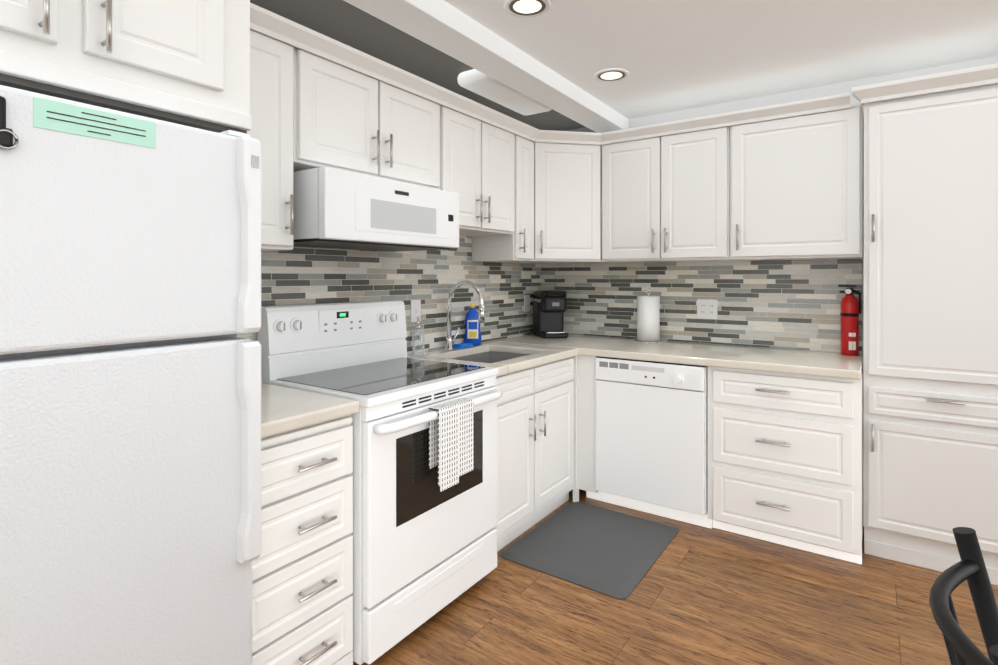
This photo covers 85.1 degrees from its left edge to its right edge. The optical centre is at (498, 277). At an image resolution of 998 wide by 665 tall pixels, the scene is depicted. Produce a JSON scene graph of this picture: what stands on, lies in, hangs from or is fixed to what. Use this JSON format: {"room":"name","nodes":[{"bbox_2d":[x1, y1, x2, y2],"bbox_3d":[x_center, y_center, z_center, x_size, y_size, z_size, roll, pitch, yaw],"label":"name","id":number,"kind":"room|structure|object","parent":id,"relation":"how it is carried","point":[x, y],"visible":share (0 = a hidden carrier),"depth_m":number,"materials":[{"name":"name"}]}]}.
{"room":"kitchen","nodes":[
{"label":"kitchen","id":0,"kind":"room"},
{"bbox_2d":[237,235,539,354],"bbox_3d":[-1.075,0.134,2.166,0.156,2.390,4.950,0,0,35],"label":"wall","id":1,"kind":"structure","parent":0,"point":[429,279],"depth_m":2.95,"materials":[{"name":"grey tile"}]},
{"bbox_2d":[0,0,251,133],"bbox_3d":[-1.161,-0.732,1.346,0.630,0.652,0.845,0,0,35],"label":"upper cabinet","id":2,"kind":"object","parent":1,"relation":"attached to","point":[185,62],"visible":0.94,"depth_m":1.31,"materials":[{"name":"white paint"}]},
{"bbox_2d":[247,29,293,250],"bbox_3d":[-0.938,-0.474,1.906,0.360,0.745,0.322,0,0,35],"label":"upper cabinet","id":3,"kind":"object","parent":1,"relation":"attached to","point":[271,88],"visible":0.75,"depth_m":1.89,"materials":[{"name":"white paint"}]},
{"bbox_2d":[293,46,439,188],"bbox_3d":[-0.619,-0.634,2.368,0.360,0.425,0.795,0,0,35],"label":"upper cabinet","id":4,"kind":"object","parent":1,"relation":"attached to","point":[347,119],"visible":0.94,"depth_m":2.20,"materials":[{"name":"white paint"}]},
{"bbox_2d":[293,167,458,251],"bbox_3d":[-0.577,-0.265,2.359,0.439,0.262,0.758,0,0,35],"label":"microwave","id":5,"kind":"object","parent":4,"relation":"attached to","point":[338,208],"visible":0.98,"depth_m":2.11,"materials":[{"name":"white plastic"}]},
{"bbox_2d":[411,300,420,321],"bbox_3d":[-0.445,0.178,2.929,0.014,0.118,0.075,0,0,35],"label":"switch plate","id":6,"kind":"object","parent":1,"relation":"attached to","point":[415,308],"visible":1,"depth_m":2.92,"materials":[{"name":"white plastic"}]},
{"bbox_2d":[438,104,514,236],"bbox_3d":[-0.206,-0.550,2.966,0.360,0.595,0.654,0,0,35],"label":"upper cabinet","id":7,"kind":"object","parent":1,"relation":"attached to","point":[477,165],"visible":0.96,"depth_m":2.86,"materials":[{"name":"white paint"}]},
{"bbox_2d":[472,134,533,261],"bbox_3d":[0.043,-0.475,3.326,0.360,0.745,0.214,0,0,35],"label":"upper cabinet","id":8,"kind":"object","parent":1,"relation":"attached to","point":[517,244],"visible":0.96,"depth_m":3.24,"materials":[{"name":"white paint"}]},
{"bbox_2d":[524,295,529,311],"bbox_3d":[0.200,0.182,3.868,0.008,0.118,0.075,0,0,35],"label":"electrical outlet plate","id":9,"kind":"object","parent":1,"relation":"attached to","point":[526,303],"visible":1,"depth_m":3.86,"materials":[{"name":"white plastic"}]},
{"bbox_2d":[250,0,997,130],"bbox_3d":[0.650,-1.108,0.973,4.350,0.104,4.950,0,0,35],"label":"ceiling","id":10,"kind":"structure","parent":0,"point":[672,55],"depth_m":2.45,"materials":[{"name":"white paint"}]},
{"bbox_2d":[344,0,628,132],"bbox_3d":[-0.565,-1.016,1.721,0.180,0.089,4.798,0,0,35],"label":"beam","id":11,"kind":"structure","parent":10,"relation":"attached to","point":[443,26],"depth_m":2.41,"materials":[{"name":"white paint"}]},
{"bbox_2d":[457,69,550,115],"bbox_3d":[0.053,-1.020,3.003,0.220,0.075,0.670,0,0,35],"label":"ceiling fixture","id":12,"kind":"object","parent":10,"relation":"attached to","point":[484,85],"visible":0.62,"depth_m":2.90,"materials":[{"name":"white plastic"}]},
{"bbox_2d":[504,0,549,17],"bbox_3d":[0.110,-1.058,2.118,0.180,0.006,0.180,0,0,35],"label":"recessed light","id":13,"kind":"object","parent":10,"relation":"in","point":[526,8],"visible":1,"depth_m":2.12,"materials":[{"name":"white glass"}]},
{"bbox_2d":[594,68,628,81],"bbox_3d":[0.588,-1.059,2.845,0.180,0.006,0.180,0,0,35],"label":"recessed light","id":14,"kind":"object","parent":10,"relation":"in","point":[610,75],"visible":1,"depth_m":2.84,"materials":[{"name":"white glass"}]},
{"bbox_2d":[353,489,997,664],"bbox_3d":[1.001,1.357,-1.728,8.300,0.050,9.300,0,0,35],"label":"floor","id":15,"kind":"structure","parent":0,"point":[700,595],"depth_m":2.14,"materials":[{"name":"brown wood"}]},
{"bbox_2d":[0,85,260,664],"bbox_3d":[-1.113,0.482,1.264,0.759,1.694,0.750,0,0,35],"label":"refrigerator","id":16,"kind":"object","parent":15,"relation":"on","point":[130,399],"visible":1,"depth_m":1.14,"materials":[{"name":"white metal"}]},
{"bbox_2d":[252,415,352,664],"bbox_3d":[-0.831,0.890,1.814,0.638,0.878,0.413,0,0,35],"label":"drawers","id":17,"kind":"object","parent":15,"relation":"on","point":[302,589],"visible":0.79,"depth_m":1.67,"materials":[{"name":"white paint"}]},
{"bbox_2d":[261,382,359,437],"bbox_3d":[-0.838,0.429,1.819,0.627,0.040,0.417,0,0,35],"label":"countertop","id":18,"kind":"structure","parent":17,"relation":"on","point":[284,409],"depth_m":1.73,"materials":[{"name":"stone"}]},
{"bbox_2d":[257,300,502,664],"bbox_3d":[-0.459,0.721,2.278,0.704,1.215,0.762,0,0,35],"label":"range","id":19,"kind":"object","parent":15,"relation":"on","point":[424,549],"visible":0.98,"depth_m":2.09,"materials":[{"name":"white metal"}]},
{"bbox_2d":[429,397,473,491],"bbox_3d":[-0.178,0.632,2.088,0.056,0.302,0.210,0,0,35],"label":"dish towel","id":20,"kind":"object","parent":19,"relation":"hanging from","point":[451,441],"visible":0.94,"depth_m":2.05,"materials":[{"name":"fabric"}]},
{"bbox_2d":[494,356,573,551],"bbox_3d":[-0.015,0.889,2.995,0.638,0.878,0.912,0,0,35],"label":"base cabinet","id":21,"kind":"object","parent":15,"relation":"on","point":[535,443],"visible":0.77,"depth_m":2.79,"materials":[{"name":"white paint"}]},
{"bbox_2d":[407,351,492,366],"bbox_3d":[-0.244,0.428,2.674,0.390,0.040,0.127,0,0,35],"label":"countertop","id":22,"kind":"structure","parent":21,"relation":"on","point":[429,355],"depth_m":2.78,"materials":[{"name":"stone"}]},
{"bbox_2d":[412,316,424,355],"bbox_3d":[-0.420,0.304,2.856,0.074,0.204,0.064,0,0,35],"label":"soap dispenser","id":23,"kind":"object","parent":22,"relation":"on","point":[418,326],"visible":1,"depth_m":2.85,"materials":[{"name":"clear plastic"}]},
{"bbox_2d":[453,343,472,348],"bbox_3d":[-0.209,0.394,3.155,0.067,0.024,0.110,0,0,35],"label":"sponge","id":24,"kind":"object","parent":22,"relation":"on","point":[462,345],"visible":0.96,"depth_m":3.12,"materials":[{"name":"blue"}]},
{"bbox_2d":[444,280,484,349],"bbox_3d":[-0.182,0.210,3.035,0.276,0.392,0.088,0,0,35],"label":"faucet","id":25,"kind":"object","parent":22,"relation":"on","point":[450,341],"visible":1,"depth_m":3.06,"materials":[{"name":"silver metal"}]},
{"bbox_2d":[453,351,525,362],"bbox_3d":[-0.049,0.546,2.953,0.458,0.194,0.618,0,0,35],"label":"sink basin","id":26,"kind":"object","parent":22,"relation":"in","point":[489,357],"visible":0.06,"depth_m":3.24,"materials":[{"name":"silver metal"}]},
{"bbox_2d":[485,334,862,379],"bbox_3d":[0.945,0.428,3.201,1.988,0.040,0.636,0,0,35],"label":"countertop","id":27,"kind":"structure","parent":21,"relation":"on","point":[814,363],"depth_m":2.97,"materials":[{"name":"stone"}]},
{"bbox_2d":[464,302,480,345],"bbox_3d":[-0.158,0.277,3.258,0.106,0.258,0.059,0,0,-5],"label":"dish soap bottle","id":28,"kind":"object","parent":27,"relation":"on","point":[472,334],"visible":0.94,"depth_m":3.23,"materials":[{"name":"blue plastic"}]},
{"bbox_2d":[532,290,567,337],"bbox_3d":[0.356,0.246,3.761,0.194,0.318,0.252,0,0,-13],"label":"coffee maker","id":29,"kind":"object","parent":27,"relation":"on","point":[549,308],"visible":1,"depth_m":3.72,"materials":[{"name":"black plastic"}]},
{"bbox_2d":[635,288,661,342],"bbox_3d":[0.946,0.235,3.444,0.164,0.341,0.164,0,0,35],"label":"paper towel holder","id":30,"kind":"object","parent":27,"relation":"on","point":[648,318],"visible":1,"depth_m":3.38,"materials":[{"name":"white paper"}]},
{"bbox_2d":[838,284,860,355],"bbox_3d":[1.850,0.221,2.868,0.102,0.371,0.083,0,0,35],"label":"fire extinguisher","id":31,"kind":"object","parent":27,"relation":"on","point":[850,309],"visible":1,"depth_m":2.84,"materials":[{"name":"red metal"}]},
{"bbox_2d":[573,355,604,501],"bbox_3d":[0.427,0.888,3.565,0.718,0.878,0.622,0,0,35],"label":"base cabinet","id":32,"kind":"object","parent":15,"relation":"on","point":[584,379],"visible":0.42,"depth_m":3.17,"materials":[{"name":"white paint"}]},
{"bbox_2d":[501,501,678,598],"bbox_3d":[0.476,1.319,2.734,0.635,0.017,0.785,0,0,35],"label":"floor mat","id":33,"kind":"object","parent":15,"relation":"on","point":[612,553],"visible":0.94,"depth_m":2.64,"materials":[{"name":"grey rubber"}]},
{"bbox_2d":[595,356,712,528],"bbox_3d":[0.954,0.889,3.162,0.606,0.878,0.626,0,0,35],"label":"dishwasher","id":34,"kind":"object","parent":15,"relation":"on","point":[651,437],"visible":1,"depth_m":2.92,"materials":[{"name":"white metal"}]},
{"bbox_2d":[708,366,862,563],"bbox_3d":[1.490,0.889,2.821,0.658,0.878,0.638,0,0,35],"label":"drawers","id":35,"kind":"object","parent":15,"relation":"on","point":[785,459],"visible":0.98,"depth_m":2.58,"materials":[{"name":"white paint"}]},
{"bbox_2d":[851,63,997,584],"bbox_3d":[2.063,0.213,2.559,0.667,2.230,0.417,0,0,35],"label":"pantry cabinet","id":36,"kind":"object","parent":15,"relation":"on","point":[930,412],"visible":0.98,"depth_m":2.45,"materials":[{"name":"white paint"}]},
{"bbox_2d":[929,527,997,664],"bbox_3d":[0.841,0.864,0.583,0.598,0.934,0.369,0,0,35],"label":"dining chair","id":37,"kind":"object","parent":15,"relation":"on","point":[961,646],"visible":1,"depth_m":0.82,"materials":[{"name":"black metal"}]},
{"bbox_2d":[540,56,997,354],"bbox_3d":[2.013,0.133,2.947,4.350,2.390,0.156,0,0,35],"label":"wall","id":38,"kind":"structure","parent":0,"point":[787,304],"depth_m":3.28,"materials":[{"name":"grey tile"}]},
{"bbox_2d":[506,141,618,263],"bbox_3d":[0.385,-0.475,3.592,0.621,0.745,0.628,0,0,35],"label":"upper cabinet","id":39,"kind":"object","parent":38,"relation":"attached to","point":[567,203],"visible":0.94,"depth_m":3.37,"materials":[{"name":"white paint"}]},
{"bbox_2d":[250,3,851,144],"bbox_3d":[0.362,-0.862,2.399,1.935,0.064,2.612,0,0,35],"label":"crown molding","id":40,"kind":"structure","parent":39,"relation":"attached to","point":[280,28],"depth_m":2.70,"materials":[{"name":"white paint"}]},
{"bbox_2d":[602,126,739,262],"bbox_3d":[1.027,-0.475,3.311,0.757,0.745,0.360,0,0,35],"label":"upper cabinet","id":41,"kind":"object","parent":38,"relation":"attached to","point":[666,198],"visible":0.98,"depth_m":3.17,"materials":[{"name":"white paint"}]},
{"bbox_2d":[697,299,717,318],"bbox_3d":[1.283,0.192,3.351,0.120,0.120,0.008,0,0,35],"label":"outlet","id":42,"kind":"object","parent":38,"relation":"attached to","point":[707,308],"visible":1,"depth_m":3.35,"materials":[{"name":"white plastic"}]},
{"bbox_2d":[730,104,863,260],"bbox_3d":[1.591,-0.475,2.922,0.607,0.745,0.360,0,0,35],"label":"upper cabinet","id":43,"kind":"object","parent":38,"relation":"attached to","point":[796,187],"visible":1,"depth_m":2.79,"materials":[{"name":"white paint"}]}
]}

